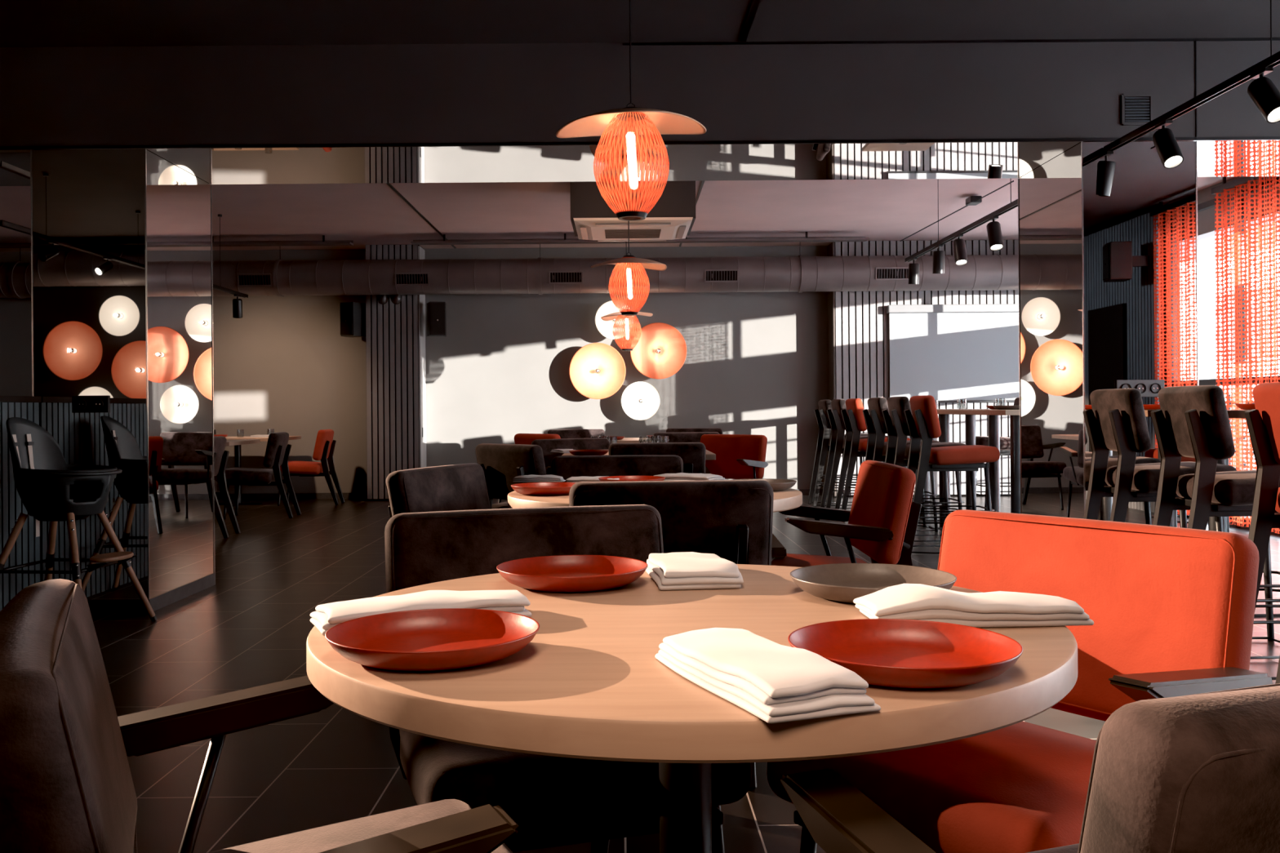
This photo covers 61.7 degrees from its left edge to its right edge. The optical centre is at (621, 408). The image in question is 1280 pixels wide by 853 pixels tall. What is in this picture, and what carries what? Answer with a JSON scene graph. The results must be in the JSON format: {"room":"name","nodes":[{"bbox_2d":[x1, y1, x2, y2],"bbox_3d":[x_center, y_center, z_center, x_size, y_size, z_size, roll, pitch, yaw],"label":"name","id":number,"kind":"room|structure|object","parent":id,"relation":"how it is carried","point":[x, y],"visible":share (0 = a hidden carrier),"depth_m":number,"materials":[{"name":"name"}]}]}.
{"room":"restaurant","nodes":[
{"label":"restaurant","id":0,"kind":"room"},
{"bbox_2d":[0,245,828,493],"bbox_3d":[-1.443,-0.419,12.650,13.520,2.920,0.200,0,0,0],"label":"wall","id":1,"kind":"structure","parent":0,"point":[756,363],"depth_m":12.55,"materials":[{"name":"grey paint"}]},
{"bbox_2d":[340,302,365,337],"bbox_3d":[-3.053,-1.011,12.269,0.220,0.380,0.375,0,0,20],"label":"wall speaker","id":2,"kind":"object","parent":1,"relation":"attached to","point":[353,314],"visible":0.96,"depth_m":12.12,"materials":[{"name":"black plastic"}]},
{"bbox_2d":[340,302,352,334],"bbox_3d":[-3.113,-1.011,12.104,0.160,0.350,0.006,0,0,20],"label":"grille","id":3,"kind":"object","parent":2,"relation":"attached to","point":[346,308],"depth_m":12.10,"materials":[{"name":"black"}]},
{"bbox_2d":[364,244,426,498],"bbox_3d":[-2.604,-0.420,12.375,0.628,2.900,0.350,0,0,0],"label":"slatted panel","id":4,"kind":"object","parent":1,"relation":"attached to","point":[395,334],"visible":0.78,"depth_m":12.20,"materials":[{"name":"black"}]},
{"bbox_2d":[426,301,446,336],"bbox_3d":[-2.120,-1.017,12.271,0.220,0.380,0.375,0,0,-13],"label":"wall speaker","id":5,"kind":"object","parent":4,"relation":"attached to","point":[436,311],"visible":1,"depth_m":12.10,"materials":[{"name":"black plastic"}]},
{"bbox_2d":[430,302,444,333],"bbox_3d":[-2.082,-1.018,12.100,0.160,0.350,0.006,0,0,-13],"label":"grille","id":6,"kind":"object","parent":5,"relation":"attached to","point":[437,309],"depth_m":12.10,"materials":[{"name":"black"}]},
{"bbox_2d":[216,488,828,499],"bbox_3d":[-1.432,1.006,12.542,13.120,0.070,0.016,0,0,0],"label":"baseboard","id":7,"kind":"structure","parent":1,"relation":"attached to","point":[805,491],"depth_m":12.54,"materials":[{"name":"tile"}]},
{"bbox_2d":[568,342,626,399],"bbox_3d":[-0.281,-0.431,12.405,0.650,0.650,0.290,0,0,0],"label":"wall lamp","id":8,"kind":"object","parent":1,"relation":"attached to","point":[597,371],"visible":1,"depth_m":12.33,"materials":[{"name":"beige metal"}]},
{"bbox_2d":[595,300,627,338],"bbox_3d":[-0.088,-1.019,12.405,0.444,0.444,0.290,0,0,0],"label":"wall lamp","id":9,"kind":"object","parent":1,"relation":"attached to","point":[605,328],"visible":0.37,"depth_m":12.33,"materials":[{"name":"glass"}]},
{"bbox_2d":[621,381,659,420],"bbox_3d":[0.213,-0.088,12.405,0.444,0.444,0.290,0,0,0],"label":"wall lamp","id":10,"kind":"object","parent":1,"relation":"attached to","point":[640,401],"visible":1,"depth_m":12.33,"materials":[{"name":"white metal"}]},
{"bbox_2d":[630,322,686,378],"bbox_3d":[0.419,-0.663,12.405,0.650,0.650,0.290,0,0,0],"label":"wall lamp","id":11,"kind":"object","parent":1,"relation":"attached to","point":[660,352],"visible":0.97,"depth_m":12.33,"materials":[{"name":"glass"}]},
{"bbox_2d":[826,240,1018,496],"bbox_3d":[3.753,-0.464,12.375,2.688,2.910,0.350,0,0,0],"label":"slatted panel","id":12,"kind":"object","parent":1,"relation":"attached to","point":[859,327],"visible":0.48,"depth_m":12.20,"materials":[{"name":"black"}]},
{"bbox_2d":[886,303,1019,403],"bbox_3d":[3.891,-0.623,12.150,1.756,1.110,0.100,0,0,0],"label":"projection screen","id":13,"kind":"object","parent":12,"relation":"attached to","point":[946,353],"visible":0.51,"depth_m":12.15,"materials":[{"name":"grey"}]},
{"bbox_2d":[0,176,1235,252],"bbox_3d":[-1.455,-1.929,5.775,13.720,0.100,14.150,0,0,0],"label":"ceiling","id":14,"kind":"structure","parent":0,"point":[876,210],"depth_m":10.27,"materials":[{"name":"paint"}]},
{"bbox_2d":[0,213,248,297],"bbox_3d":[-3.823,-1.486,8.744,0.040,0.721,4.328,0,0,0],"label":"track","id":15,"kind":"object","parent":14,"relation":"hanging from","point":[4,224],"visible":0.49,"depth_m":6.90,"materials":[{"name":"black metal"}]},
{"bbox_2d":[232,294,242,318],"bbox_3d":[-3.825,-1.013,10.665,0.091,0.232,0.143,0,0,-18],"label":"track spotlight","id":16,"kind":"object","parent":15,"relation":"hanging from","point":[237,303],"visible":1,"depth_m":10.63,"materials":[{"name":"black metal"}]},
{"bbox_2d":[0,231,868,248],"bbox_3d":[-3.239,-1.815,11.553,11.750,0.100,0.145,0,0,0],"label":"cable tray","id":17,"kind":"object","parent":14,"relation":"hanging from","point":[770,239],"visible":0.71,"depth_m":11.53,"materials":[{"name":"paint"}]},
{"bbox_2d":[0,244,1018,298],"bbox_3d":[-1.452,-1.573,11.954,12.920,0.612,0.425,0,0,0],"label":"ventilation duct","id":18,"kind":"object","parent":14,"relation":"hanging from","point":[800,273],"visible":0.78,"depth_m":11.79,"materials":[{"name":"metal"}]},
{"bbox_2d":[600,241,653,351],"bbox_3d":[0.044,-1.223,10.333,0.501,1.331,0.502,0,0,-5],"label":"pendant lamp","id":19,"kind":"object","parent":14,"relation":"hanging from","point":[623,339],"visible":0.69,"depth_m":10.25,"materials":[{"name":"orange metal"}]},
{"bbox_2d":[590,220,666,315],"bbox_3d":[0.044,-1.258,7.206,0.501,1.260,0.502,0,0,16],"label":"pendant lamp","id":20,"kind":"object","parent":14,"relation":"hanging from","point":[628,263],"visible":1,"depth_m":7.12,"materials":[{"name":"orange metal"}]},
{"bbox_2d":[569,180,695,241],"bbox_3d":[0.087,-1.675,8.980,1.000,0.432,0.950,0,0,0],"label":"air conditioner","id":21,"kind":"object","parent":14,"relation":"attached to","point":[673,216],"visible":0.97,"depth_m":8.55,"materials":[{"name":"paint"}]},
{"bbox_2d":[573,217,693,239],"bbox_3d":[0.088,-1.491,8.980,0.950,0.050,0.950,0,0,0],"label":"grille","id":22,"kind":"object","parent":21,"relation":"attached to","point":[585,228],"depth_m":8.75,"materials":[{"name":"beige"}]},
{"bbox_2d":[0,0,1279,47],"bbox_3d":[-1.454,-1.873,2.250,13.120,0.012,6.500,0,0,0],"label":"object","id":23,"kind":"structure","parent":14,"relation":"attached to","point":[23,23],"depth_m":5.19,"materials":[{"name":"paint"}]},
{"bbox_2d":[555,0,706,221],"bbox_3d":[0.031,-1.285,3.912,0.501,1.183,0.502,0,0,-45],"label":"pendant lamp","id":24,"kind":"object","parent":23,"relation":"hanging from","point":[628,123],"visible":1,"depth_m":3.85,"materials":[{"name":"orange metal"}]},
{"bbox_2d":[739,0,760,41],"bbox_3d":[0.618,-1.879,2.243,0.035,0.008,6.477,0,0,0],"label":"trim","id":25,"kind":"structure","parent":23,"relation":"attached to","point":[755,3],"depth_m":5.17,"materials":[{"name":"black metal"}]},
{"bbox_2d":[1103,0,1279,152],"bbox_3d":[2.481,-1.602,3.345,0.040,0.586,4.290,0,0,0],"label":"track","id":26,"kind":"object","parent":23,"relation":"hanging from","point":[1273,60],"visible":1,"depth_m":4.57,"materials":[{"name":"black metal"}]},
{"bbox_2d":[1096,150,1115,195],"bbox_3d":[2.478,-1.200,5.511,0.087,0.223,0.119,0,0,-38],"label":"track spotlight","id":27,"kind":"object","parent":26,"relation":"hanging from","point":[1105,171],"visible":0.98,"depth_m":5.48,"materials":[{"name":"black metal"}]},
{"bbox_2d":[1151,119,1183,168],"bbox_3d":[2.487,-1.202,4.887,0.087,0.220,0.161,0,0,-6],"label":"track spotlight","id":28,"kind":"object","parent":26,"relation":"hanging from","point":[1170,153],"visible":1,"depth_m":4.86,"materials":[{"name":"black metal"}]},
{"bbox_2d":[1247,66,1279,123],"bbox_3d":[2.490,-1.204,4.131,0.087,0.217,0.169,0,0,-10],"label":"track spotlight","id":29,"kind":"object","parent":26,"relation":"hanging from","point":[1262,91],"visible":1,"depth_m":4.11,"materials":[{"name":"black metal"}]},
{"bbox_2d":[0,37,1279,186],"bbox_3d":[-1.452,-1.610,5.936,13.120,0.538,0.887,0,0,0],"label":"beam","id":30,"kind":"structure","parent":14,"relation":"attached to","point":[999,108],"depth_m":5.50,"materials":[{"name":"paint"}]},
{"bbox_2d":[1120,93,1153,125],"bbox_3d":[2.640,-1.533,5.494,0.161,0.160,0.012,0,0,0],"label":"vent grille","id":31,"kind":"object","parent":30,"relation":"attached to","point":[1136,109],"visible":0.93,"depth_m":5.49,"materials":[{"name":"metal"}]},
{"bbox_2d":[900,180,1013,241],"bbox_3d":[3.151,-1.869,10.299,0.102,0.060,3.118,0,0,-1],"label":"conduit","id":32,"kind":"object","parent":14,"relation":"attached to","point":[972,200],"visible":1,"depth_m":9.60,"materials":[{"name":"black metal"}]},
{"bbox_2d":[904,177,1017,262],"bbox_3d":[2.536,-1.600,7.999,0.040,0.591,3.118,0,0,0],"label":"track","id":33,"kind":"object","parent":14,"relation":"hanging from","point":[1014,204],"visible":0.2,"depth_m":7.89,"materials":[{"name":"black metal"}]},
{"bbox_2d":[908,257,919,284],"bbox_3d":[2.539,-1.193,9.329,0.091,0.229,0.110,0,0,0],"label":"track spotlight","id":34,"kind":"object","parent":33,"relation":"hanging from","point":[913,268],"visible":1,"depth_m":9.29,"materials":[{"name":"black metal"}]},
{"bbox_2d":[933,244,945,273],"bbox_3d":[2.539,-1.193,8.595,0.091,0.229,0.110,0,0,0],"label":"track spotlight","id":35,"kind":"object","parent":33,"relation":"hanging from","point":[938,255],"visible":1,"depth_m":8.56,"materials":[{"name":"black metal"}]},
{"bbox_2d":[952,234,968,265],"bbox_3d":[2.539,-1.192,8.055,0.091,0.231,0.147,0,0,0],"label":"track spotlight","id":36,"kind":"object","parent":33,"relation":"hanging from","point":[958,245],"visible":1,"depth_m":8.03,"materials":[{"name":"black metal"}]},
{"bbox_2d":[986,215,1003,250],"bbox_3d":[2.539,-1.192,7.301,0.091,0.231,0.147,0,0,0],"label":"track spotlight","id":37,"kind":"object","parent":33,"relation":"hanging from","point":[994,236],"visible":1,"depth_m":7.27,"materials":[{"name":"black metal"}]},
{"bbox_2d":[1211,176,1279,533],"bbox_3d":[4.996,-0.488,8.375,0.063,2.880,1.310,0,0,0],"label":"curtain","id":38,"kind":"object","parent":14,"relation":"hanging from","point":[1224,187],"visible":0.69,"depth_m":8.61,"materials":[{"name":"red fabric"}]},
{"bbox_2d":[91,493,1279,852],"bbox_3d":[-1.432,1.091,5.775,13.720,0.100,14.150,0,0,0],"label":"floor","id":39,"kind":"structure","parent":0,"point":[250,628],"depth_m":4.11,"materials":[{"name":"tile"}]},
{"bbox_2d":[0,395,41,611],"bbox_3d":[-3.041,0.496,2.294,0.140,1.115,6.400,0,0,0],"label":"wall","id":40,"kind":"structure","parent":39,"relation":"on","point":[26,548],"depth_m":5.25,"materials":[{"name":"black"}]},
{"bbox_2d":[0,417,157,621],"bbox_3d":[-2.622,0.547,5.039,0.622,1.017,0.604,0,0,6],"label":"high chair","id":41,"kind":"object","parent":39,"relation":"on","point":[51,490],"visible":0.98,"depth_m":4.97,"materials":[{"name":"plastic"}]},
{"bbox_2d":[30,148,215,613],"bbox_3d":[-2.729,-0.139,5.940,0.597,2.380,0.892,0,0,0],"label":"pillar","id":42,"kind":"structure","parent":39,"relation":"on","point":[122,280],"depth_m":5.50,"materials":[{"name":"black"}]},
{"bbox_2d":[71,395,109,413],"bbox_3d":[-2.724,-0.022,5.491,0.186,0.088,0.018,0,0,0],"label":"socket plate","id":43,"kind":"object","parent":42,"relation":"attached to","point":[80,404],"visible":1,"depth_m":5.49,"materials":[{"name":"black plastic"}]},
{"bbox_2d":[213,435,240,537],"bbox_3d":[-3.562,0.647,8.874,0.694,0.828,0.460,0,0,-2],"label":"chair","id":44,"kind":"object","parent":39,"relation":"on","point":[220,455],"visible":0.27,"depth_m":9.02,"materials":[{"name":"wood"}]},
{"bbox_2d":[0,578,518,852],"bbox_3d":[-0.426,0.623,1.177,0.714,0.828,0.678,0,0,-25],"label":"armchair","id":45,"kind":"object","parent":39,"relation":"on","point":[67,785],"visible":0.98,"depth_m":1.01,"materials":[{"name":"black leather"}]},
{"bbox_2d":[218,435,301,506],"bbox_3d":[-4.245,0.690,11.850,1.150,0.745,0.850,0,0,0],"label":"table","id":46,"kind":"object","parent":39,"relation":"on","point":[237,448],"visible":0.3,"depth_m":11.82,"materials":[{"name":"brown wood"}]},
{"bbox_2d":[223,431,301,519],"bbox_3d":[-3.522,0.647,10.454,0.694,0.828,0.460,0,0,-2],"label":"chair","id":47,"kind":"object","parent":39,"relation":"on","point":[277,451],"visible":0.94,"depth_m":10.29,"materials":[{"name":"fabric"}]},
{"bbox_2d":[277,429,345,506],"bbox_3d":[-3.452,0.646,11.854,0.694,0.828,0.460,0,0,-2],"label":"chair","id":48,"kind":"object","parent":39,"relation":"on","point":[324,447],"visible":0.78,"depth_m":11.70,"materials":[{"name":"red fabric"}]},
{"bbox_2d":[385,462,491,518],"bbox_3d":[-0.493,0.624,3.840,0.714,0.828,0.678,0,0,22],"label":"armchair","id":49,"kind":"object","parent":39,"relation":"on","point":[462,486],"visible":0.2,"depth_m":3.83,"materials":[{"name":"black leather"}]},
{"bbox_2d":[475,443,546,509],"bbox_3d":[-0.538,0.624,6.500,0.714,0.828,0.678,0,0,-44],"label":"armchair","id":50,"kind":"object","parent":39,"relation":"on","point":[500,463],"visible":0.35,"depth_m":6.33,"materials":[{"name":"brown leather"}]},
{"bbox_2d":[514,433,560,444],"bbox_3d":[-0.572,0.624,9.143,0.714,0.828,0.678,0,0,-41],"label":"armchair","id":51,"kind":"object","parent":39,"relation":"on","point":[519,438],"visible":0.18,"depth_m":9.01,"materials":[{"name":"red leather"}]},
{"bbox_2d":[384,504,751,852],"bbox_3d":[-0.138,0.621,2.048,0.678,0.828,0.714,0,0,-17],"label":"armchair","id":52,"kind":"object","parent":39,"relation":"on","point":[553,802],"visible":0.37,"depth_m":1.78,"materials":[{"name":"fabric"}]},
{"bbox_2d":[531,438,609,475],"bbox_3d":[-0.266,0.622,7.269,0.678,0.828,0.714,0,0,-27],"label":"armchair","id":53,"kind":"object","parent":39,"relation":"on","point":[547,446],"visible":0.14,"depth_m":7.38,"materials":[{"name":"brown leather"}]},
{"bbox_2d":[547,429,604,439],"bbox_3d":[-0.444,0.623,10.684,0.678,0.828,0.714,0,0,-6],"label":"armchair","id":54,"kind":"object","parent":39,"relation":"on","point":[563,433],"visible":0.23,"depth_m":10.84,"materials":[{"name":"brown leather"}]},
{"bbox_2d":[551,455,683,482],"bbox_3d":[-0.020,0.620,4.519,0.678,0.828,0.714,0,0,0],"label":"armchair","id":55,"kind":"object","parent":39,"relation":"on","point":[566,467],"visible":0.18,"depth_m":4.67,"materials":[{"name":"brown leather"}]},
{"bbox_2d":[608,437,652,444],"bbox_3d":[0.105,0.657,9.950,0.950,0.745,0.900,0,0,0],"label":"square table","id":56,"kind":"object","parent":39,"relation":"on","point":[625,440],"visible":0.27,"depth_m":9.50,"materials":[{"name":"beige wood"}]},
{"bbox_2d":[561,449,715,460],"bbox_3d":[0.105,0.657,7.050,0.950,0.745,0.900,0,0,0],"label":"square table","id":57,"kind":"object","parent":39,"relation":"on","point":[709,455],"visible":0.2,"depth_m":6.60,"materials":[{"name":"brown wood"}]},
{"bbox_2d":[568,449,608,455],"bbox_3d":[-0.203,0.271,6.556,0.246,0.030,0.246,0,0,0],"label":"plate","id":58,"kind":"object","parent":57,"relation":"on","point":[575,452],"visible":0.91,"depth_m":6.47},
{"bbox_2d":[507,488,802,512],"bbox_3d":[0.113,0.657,3.660,0.997,0.745,0.997,0,0,0],"label":"round table","id":59,"kind":"object","parent":39,"relation":"on","point":[789,499],"visible":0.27,"depth_m":3.42,"materials":[{"name":"beige wood"}]},
{"bbox_2d":[511,474,565,482],"bbox_3d":[-0.326,0.273,4.205,0.210,0.026,0.111,0,0,10],"label":"napkin","id":60,"kind":"object","parent":59,"relation":"on","point":[525,478],"visible":1,"depth_m":4.16,"materials":[{"name":"fabric"}]},
{"bbox_2d":[511,482,575,495],"bbox_3d":[-0.251,0.271,3.606,0.246,0.030,0.246,0,0,0],"label":"plate","id":61,"kind":"object","parent":59,"relation":"on","point":[531,488],"visible":0.77,"depth_m":3.52,"materials":[{"name":"ceramic"}]},
{"bbox_2d":[566,475,619,483],"bbox_3d":[-0.096,0.271,4.085,0.230,0.027,0.127,0,0,21],"label":"napkin","id":62,"kind":"object","parent":59,"relation":"on","point":[573,479],"visible":0.49,"depth_m":4.05,"materials":[{"name":"fabric"}]},
{"bbox_2d":[598,475,665,481],"bbox_3d":[0.036,0.269,3.936,0.246,0.030,0.246,0,0,0],"label":"plate","id":63,"kind":"object","parent":59,"relation":"on","point":[622,478],"visible":0.35,"depth_m":4.02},
{"bbox_2d":[653,472,727,480],"bbox_3d":[0.264,0.267,4.170,0.271,0.030,0.137,0,0,33],"label":"napkin","id":64,"kind":"object","parent":59,"relation":"on","point":[680,476],"visible":0.73,"depth_m":4.12,"materials":[{"name":"fabric"}]},
{"bbox_2d":[732,478,796,491],"bbox_3d":[0.480,0.266,3.711,0.246,0.030,0.246,0,0,0],"label":"plate","id":65,"kind":"object","parent":59,"relation":"on","point":[776,484],"visible":0.46,"depth_m":3.66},
{"bbox_2d":[608,442,711,473],"bbox_3d":[0.207,0.618,6.586,0.678,0.828,0.714,0,0,-2],"label":"armchair","id":66,"kind":"object","parent":39,"relation":"on","point":[692,455],"visible":0.24,"depth_m":6.35,"materials":[{"name":"brown leather"}]},
{"bbox_2d":[568,480,786,789],"bbox_3d":[0.133,0.619,3.227,0.678,0.828,0.714,0,0,-3],"label":"armchair","id":67,"kind":"object","parent":39,"relation":"on","point":[731,520],"visible":0.29,"depth_m":3.00,"materials":[{"name":"brown leather"}]},
{"bbox_2d":[652,431,719,442],"bbox_3d":[0.533,0.616,9.316,0.678,0.828,0.714,0,0,-6],"label":"armchair","id":68,"kind":"object","parent":39,"relation":"on","point":[688,437],"visible":0.2,"depth_m":9.07,"materials":[{"name":"black metal"}]},
{"bbox_2d":[306,564,1077,852],"bbox_3d":[0.088,0.657,1.475,0.997,0.745,0.997,0,0,0],"label":"round table","id":69,"kind":"object","parent":39,"relation":"on","point":[590,683],"visible":0.48,"depth_m":1.12,"materials":[{"name":"brown wood"}]},
{"bbox_2d":[310,590,531,636],"bbox_3d":[-0.270,0.270,1.453,0.286,0.032,0.116,0,0,-26],"label":"napkin","id":70,"kind":"object","parent":69,"relation":"on","point":[328,615],"visible":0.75,"depth_m":1.43,"materials":[{"name":"fabric"}]},
{"bbox_2d":[324,608,539,671],"bbox_3d":[-0.219,0.271,1.251,0.246,0.030,0.246,0,0,0],"label":"plate","id":71,"kind":"object","parent":69,"relation":"on","point":[452,638],"visible":1,"depth_m":1.29,"materials":[{"name":"ceramic"}]},
{"bbox_2d":[496,555,648,591],"bbox_3d":[-0.081,0.270,1.745,0.246,0.030,0.246,0,0,0],"label":"plate","id":72,"kind":"object","parent":69,"relation":"on","point":[558,573],"visible":1,"depth_m":1.80,"materials":[{"name":"ceramic"}]},
{"bbox_2d":[645,551,743,590],"bbox_3d":[0.117,0.267,1.797,0.152,0.032,0.251,0,0,-3],"label":"napkin","id":73,"kind":"object","parent":69,"relation":"on","point":[681,571],"visible":0.91,"depth_m":1.70,"materials":[{"name":"fabric"}]},
{"bbox_2d":[654,627,880,724],"bbox_3d":[0.137,0.265,1.108,0.131,0.036,0.282,0,0,-19],"label":"napkin","id":74,"kind":"object","parent":69,"relation":"on","point":[775,682],"visible":1,"depth_m":1.03,"materials":[{"name":"fabric"}]},
{"bbox_2d":[789,563,956,603],"bbox_3d":[0.378,0.267,1.621,0.246,0.030,0.246,0,0,0],"label":"plate","id":75,"kind":"object","parent":69,"relation":"on","point":[840,582],"visible":0.72,"depth_m":1.69,"materials":[{"name":"ceramic"}]},
{"bbox_2d":[787,618,1022,688],"bbox_3d":[0.304,0.267,1.163,0.246,0.030,0.246,0,0,0],"label":"plate","id":76,"kind":"object","parent":69,"relation":"on","point":[883,652],"visible":0.88,"depth_m":1.21,"materials":[{"name":"ceramic"}]},
{"bbox_2d":[853,583,1093,627],"bbox_3d":[0.464,0.259,1.424,0.291,0.043,0.125,0,0,-1],"label":"napkin","id":77,"kind":"object","parent":69,"relation":"on","point":[917,602],"visible":0.91,"depth_m":1.37,"materials":[{"name":"fabric"}]},
{"bbox_2d":[666,427,722,434],"bbox_3d":[0.713,0.614,10.785,0.678,0.828,0.714,0,0,9],"label":"armchair","id":78,"kind":"object","parent":39,"relation":"on","point":[718,430],"visible":0.17,"depth_m":10.94,"materials":[{"name":"black metal"}]},
{"bbox_2d":[700,434,768,479],"bbox_3d":[0.740,0.614,8.080,0.678,0.828,0.714,0,0,38],"label":"armchair","id":79,"kind":"object","parent":39,"relation":"on","point":[738,456],"visible":0.29,"depth_m":8.13,"materials":[{"name":"red leather"}]},
{"bbox_2d":[808,400,867,506],"bbox_3d":[2.300,0.461,11.250,0.656,1.109,0.426,0,0,0],"label":"bar stool","id":80,"kind":"object","parent":39,"relation":"on","point":[822,418],"visible":0.48,"depth_m":11.10,"materials":[{"name":"wood"}]},
{"bbox_2d":[771,460,921,567],"bbox_3d":[0.768,0.614,3.884,0.714,0.828,0.678,0,0,1],"label":"armchair","id":81,"kind":"object","parent":39,"relation":"on","point":[882,518],"visible":0.54,"depth_m":3.67,"materials":[{"name":"red leather"}]},
{"bbox_2d":[820,399,888,509],"bbox_3d":[2.300,0.461,10.550,0.656,1.109,0.426,0,0,0],"label":"bar stool","id":82,"kind":"object","parent":39,"relation":"on","point":[836,420],"visible":0.48,"depth_m":10.39,"materials":[{"name":"wood"}]},
{"bbox_2d":[835,398,910,510],"bbox_3d":[2.300,0.461,9.860,0.656,1.109,0.426,0,0,0],"label":"bar stool","id":83,"kind":"object","parent":39,"relation":"on","point":[854,421],"visible":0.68,"depth_m":9.70,"materials":[{"name":"wood"}]},
{"bbox_2d":[862,397,942,532],"bbox_3d":[2.300,0.461,8.960,0.656,1.109,0.426,0,0,0],"label":"bar stool","id":84,"kind":"object","parent":39,"relation":"on","point":[876,450],"visible":0.51,"depth_m":8.80,"materials":[{"name":"fabric"}]},
{"bbox_2d":[867,408,976,521],"bbox_3d":[2.934,0.507,10.500,0.680,1.000,1.950,0,0,0],"label":"bar table","id":85,"kind":"object","parent":39,"relation":"on","point":[970,420],"visible":0.08,"depth_m":9.63,"materials":[{"name":"black metal"}]},
{"bbox_2d":[881,396,967,542],"bbox_3d":[2.300,0.461,8.280,0.656,1.109,0.426,0,0,0],"label":"bar stool","id":86,"kind":"object","parent":39,"relation":"on","point":[896,427],"visible":0.57,"depth_m":8.12,"materials":[{"name":"fabric"}]},
{"bbox_2d":[903,395,999,553],"bbox_3d":[2.300,0.461,7.620,0.656,1.109,0.426,0,0,0],"label":"bar stool","id":87,"kind":"object","parent":39,"relation":"on","point":[923,424],"visible":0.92,"depth_m":7.46,"materials":[{"name":"red fabric"}]},
{"bbox_2d":[928,408,1020,528],"bbox_3d":[2.934,0.507,8.220,0.680,1.000,1.950,0,0,0],"label":"bar table","id":88,"kind":"object","parent":39,"relation":"on","point":[944,415],"visible":0.34,"depth_m":9.01,"materials":[{"name":"black metal"}]},
{"bbox_2d":[975,397,1019,510],"bbox_3d":[3.568,0.451,9.900,0.656,1.109,0.426,0,0,0],"label":"bar stool","id":89,"kind":"object","parent":39,"relation":"on","point":[1005,442],"visible":0.09,"depth_m":9.73,"materials":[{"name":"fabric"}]},
{"bbox_2d":[767,509,1272,852],"bbox_3d":[0.678,0.615,1.817,0.714,0.828,0.678,0,0,-35],"label":"armchair","id":90,"kind":"object","parent":39,"relation":"on","point":[1171,610],"visible":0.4,"depth_m":1.72,"materials":[{"name":"red fabric"}]},
{"bbox_2d":[780,683,1279,852],"bbox_3d":[0.551,0.616,1.003,0.678,0.828,0.714,0,0,-20],"label":"armchair","id":91,"kind":"object","parent":39,"relation":"on","point":[1197,773],"visible":1,"depth_m":0.72,"materials":[{"name":"brown leather"}]},
{"bbox_2d":[1017,141,1199,528],"bbox_3d":[2.661,-0.180,5.940,0.597,2.380,0.892,0,0,0],"label":"pillar","id":92,"kind":"structure","parent":39,"relation":"on","point":[1108,285],"depth_m":5.50,"materials":[{"name":"black"}]},
{"bbox_2d":[1115,379,1164,396],"bbox_3d":[2.649,-0.104,5.491,0.242,0.085,0.018,0,0,0],"label":"socket plate","id":93,"kind":"object","parent":92,"relation":"attached to","point":[1147,388],"visible":0.76,"depth_m":5.48,"materials":[{"name":"grey"}]},
{"bbox_2d":[1083,388,1236,532],"bbox_3d":[2.540,0.459,5.160,0.656,1.109,0.426,0,0,0],"label":"bar stool","id":94,"kind":"object","parent":39,"relation":"on","point":[1116,421],"visible":0.57,"depth_m":5.01,"materials":[{"name":"fabric"}]},
{"bbox_2d":[1150,385,1279,659],"bbox_3d":[2.540,0.459,4.480,0.656,1.109,0.426,0,0,0],"label":"bar stool","id":95,"kind":"object","parent":39,"relation":"on","point":[1191,421],"visible":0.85,"depth_m":4.34,"materials":[{"name":"fabric"}]},
{"bbox_2d":[1208,409,1279,616],"bbox_3d":[3.134,0.506,4.420,0.680,1.000,1.950,0,0,0],"label":"bar table","id":96,"kind":"object","parent":39,"relation":"on","point":[1238,414],"visible":0.05,"depth_m":5.21,"materials":[{"name":"brown wood"}]},
{"bbox_2d":[1244,382,1279,684],"bbox_3d":[2.540,0.459,3.780,0.656,1.109,0.426,0,0,0],"label":"bar stool","id":97,"kind":"object","parent":39,"relation":"on","point":[1263,422],"visible":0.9,"depth_m":3.90,"materials":[{"name":"red fabric"}]},
{"bbox_2d":[1197,176,1272,204],"bbox_3d":[5.176,-0.470,5.775,0.120,2.920,13.550,0,0,0],"label":"wall","id":98,"kind":"structure","parent":0,"point":[1204,195],"depth_m":9.32,"materials":[{"name":"grey paint"}]},
{"bbox_2d":[1197,186,1279,264],"bbox_3d":[5.776,-1.815,6.500,1.100,0.480,14.000,0,0,0],"label":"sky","id":99,"kind":"structure","parent":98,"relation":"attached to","point":[1206,218],"depth_m":9.65,"materials":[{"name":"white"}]},
{"bbox_2d":[1197,176,1279,535],"bbox_3d":[5.147,-0.415,6.485,0.050,2.810,11.070,0,0,0],"label":"window","id":100,"kind":"structure","parent":98,"relation":"in","point":[1209,204],"depth_m":8.90,"materials":[{"name":"black"}]},
{"label":"outside","id":101,"kind":"structure","parent":0,"visible":0},
{"bbox_2d":[1199,357,1279,400],"bbox_3d":[29.990,-1.401,62.000,34.000,4.600,1.000,0,0,0],"label":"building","id":102,"kind":"structure","parent":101,"point":[1206,371],"depth_m":61.50,"materials":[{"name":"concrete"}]},
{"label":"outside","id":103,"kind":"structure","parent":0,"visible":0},
{"bbox_2d":[1245,437,1249,518],"bbox_3d":[20.009,1.026,6.000,30.000,0.100,60.000,0,0,0],"label":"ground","id":104,"kind":"structure","parent":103,"point":[1248,437],"depth_m":22.86,"materials":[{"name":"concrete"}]},
{"bbox_2d":[1198,284,1279,470],"bbox_3d":[5.765,0.001,9.850,0.080,2.170,4.300,0,0,0],"label":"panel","id":105,"kind":"object","parent":104,"relation":"on","point":[1207,325],"visible":0.14,"depth_m":10.27,"materials":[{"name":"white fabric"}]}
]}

